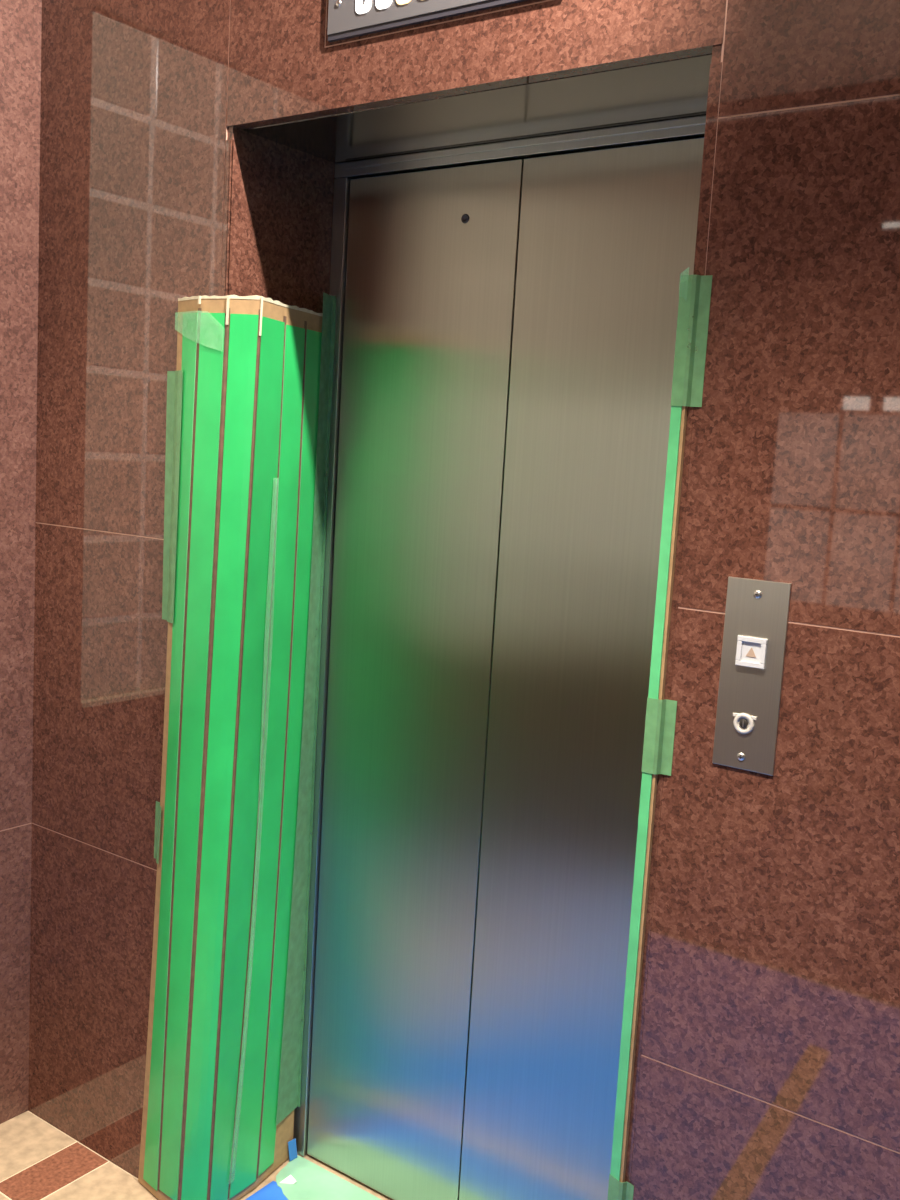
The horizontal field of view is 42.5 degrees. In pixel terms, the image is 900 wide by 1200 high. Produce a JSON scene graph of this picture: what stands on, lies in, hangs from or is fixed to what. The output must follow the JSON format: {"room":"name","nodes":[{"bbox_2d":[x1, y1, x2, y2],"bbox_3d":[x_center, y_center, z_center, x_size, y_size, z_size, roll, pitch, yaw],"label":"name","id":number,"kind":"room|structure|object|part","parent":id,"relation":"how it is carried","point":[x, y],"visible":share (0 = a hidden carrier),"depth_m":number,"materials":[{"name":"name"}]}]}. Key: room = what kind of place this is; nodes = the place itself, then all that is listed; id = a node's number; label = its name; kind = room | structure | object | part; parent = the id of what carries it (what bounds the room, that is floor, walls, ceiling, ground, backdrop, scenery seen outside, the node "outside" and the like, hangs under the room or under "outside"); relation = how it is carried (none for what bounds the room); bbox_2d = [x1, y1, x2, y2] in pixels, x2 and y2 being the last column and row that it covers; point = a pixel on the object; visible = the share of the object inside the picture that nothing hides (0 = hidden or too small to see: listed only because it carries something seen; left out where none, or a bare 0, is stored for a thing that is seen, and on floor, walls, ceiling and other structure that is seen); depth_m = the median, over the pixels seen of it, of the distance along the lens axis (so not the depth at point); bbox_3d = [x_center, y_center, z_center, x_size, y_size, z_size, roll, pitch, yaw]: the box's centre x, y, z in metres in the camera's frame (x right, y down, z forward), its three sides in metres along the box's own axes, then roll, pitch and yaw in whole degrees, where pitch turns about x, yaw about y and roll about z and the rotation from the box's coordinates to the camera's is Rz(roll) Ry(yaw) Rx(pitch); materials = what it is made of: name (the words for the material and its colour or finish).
{"room":"elevator lobby","nodes":[
{"label":"elevator lobby","id":0,"kind":"room"},
{"bbox_2d":[0,0,41,1123],"bbox_3d":[-1.506,-0.437,1.691,0.100,3.400,2.000,8,9,35],"label":"wall","id":1,"kind":"structure","parent":0,"point":[20,20],"depth_m":2.47,"materials":[{"name":"red stone"}]},
{"bbox_2d":[0,1111,392,1199],"bbox_3d":[-0.132,1.479,1.047,3.521,0.080,2.501,8,9,35],"label":"floor","id":2,"kind":"structure","parent":0,"point":[39,1161],"depth_m":2.48,"materials":[{"name":"beige tile"}]},
{"bbox_2d":[245,1181,287,1199],"bbox_3d":[0.036,1.469,0.875,2.815,0.001,2.160,8,9,35],"label":"sheet","id":3,"kind":"object","parent":2,"relation":"on","point":[271,1191],"visible":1,"depth_m":2.43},
{"bbox_2d":[276,1155,381,1199],"bbox_3d":[-0.022,1.288,2.260,0.894,0.007,0.141,8,9,35],"label":"film","id":4,"kind":"object","parent":2,"relation":"on","point":[300,1179],"visible":1,"depth_m":2.47,"materials":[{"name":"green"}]},
{"bbox_2d":[288,1138,296,1160],"bbox_3d":[-0.347,1.211,2.547,0.005,0.045,0.026,9,9,39],"label":"scrap","id":5,"kind":"object","parent":4,"relation":"on","point":[292,1148],"visible":1,"depth_m":2.55,"materials":[{"name":"blue"}]},
{"bbox_2d":[293,115,705,1156],"bbox_3d":[0.097,0.231,2.205,0.923,2.126,0.059,8,9,35],"label":"trim","id":6,"kind":"structure","parent":2,"relation":"on","point":[687,128],"depth_m":2.33,"materials":[{"name":"metal"}]},
{"bbox_2d":[307,159,523,1199],"bbox_3d":[-0.089,0.219,2.326,0.405,2.088,0.021,8,9,35],"label":"door","id":7,"kind":"structure","parent":6,"relation":"attached to","point":[432,255],"depth_m":2.30,"materials":[{"name":"metal"}]},
{"bbox_2d":[459,138,703,1199],"bbox_3d":[0.242,0.267,2.093,0.405,2.088,0.019,8,9,35],"label":"door","id":8,"kind":"structure","parent":6,"relation":"attached to","point":[607,237],"depth_m":2.08,"materials":[{"name":"metal"}]},
{"bbox_2d":[28,0,899,1199],"bbox_3d":[0.489,-0.306,1.555,3.321,3.400,0.090,8,9,35],"label":"wall","id":9,"kind":"structure","parent":0,"point":[770,1059],"depth_m":1.65,"materials":[{"name":"red stone"}]},
{"bbox_2d":[138,292,335,1199],"bbox_3d":[-0.409,0.320,2.304,0.348,1.864,0.200,0,8,-22],"label":"guard","id":10,"kind":"object","parent":9,"relation":"attached to","point":[249,391],"visible":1,"depth_m":2.27,"materials":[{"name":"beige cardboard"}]},
{"bbox_2d":[221,126,335,1133],"bbox_3d":[-0.362,0.184,2.365,0.014,2.132,0.341,8,9,35],"label":"trim","id":11,"kind":"structure","parent":9,"relation":"attached to","point":[278,198],"depth_m":2.21,"materials":[{"name":"red stone"}]},
{"bbox_2d":[327,0,526,41],"bbox_3d":[-0.014,-1.005,1.796,0.456,0.192,0.011,8,9,35],"label":"floor indicator panel","id":12,"kind":"object","parent":9,"relation":"attached to","point":[346,18],"visible":1,"depth_m":1.86,"materials":[{"name":"grey metal"}]},
{"bbox_3d":[-0.015,-1.010,1.794,0.456,0.182,0.002,8,9,35],"label":"plate","id":13,"kind":"part","parent":12,"relation":"part of","materials":[{"name":"grey metal"}]},
{"bbox_2d":[244,54,711,162],"bbox_3d":[0.088,-0.830,1.974,0.925,0.031,0.310,8,9,35],"label":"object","id":14,"kind":"structure","parent":9,"relation":"attached to","point":[672,89],"depth_m":1.92,"materials":[{"name":"silver metal"}]},
{"bbox_2d":[607,275,712,1199],"bbox_3d":[0.357,0.444,1.796,0.042,1.832,0.255,8,9,35],"label":"guard","id":15,"kind":"object","parent":9,"relation":"attached to","point":[695,290],"visible":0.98,"depth_m":1.66,"materials":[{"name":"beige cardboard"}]},
{"bbox_2d":[625,45,721,1182],"bbox_3d":[0.400,0.295,1.825,0.018,2.132,0.341,8,9,35],"label":"trim","id":16,"kind":"structure","parent":9,"relation":"attached to","point":[716,64],"depth_m":1.63,"materials":[{"name":"silver metal"}]},
{"bbox_2d":[712,577,790,775],"bbox_3d":[0.411,0.104,1.584,0.088,0.264,0.009,8,9,35],"label":"panel","id":17,"kind":"object","parent":9,"relation":"attached to","point":[757,611],"visible":1,"depth_m":1.58,"materials":[{"name":"metal"}]},
{"bbox_2d":[733,713,756,733],"bbox_3d":[0.405,0.171,1.593,0.034,0.029,0.004,8,9,35],"label":"switch","id":18,"kind":"object","parent":17,"relation":"attached to","point":[743,723],"depth_m":1.59,"materials":[{"name":"grey"}]}
]}

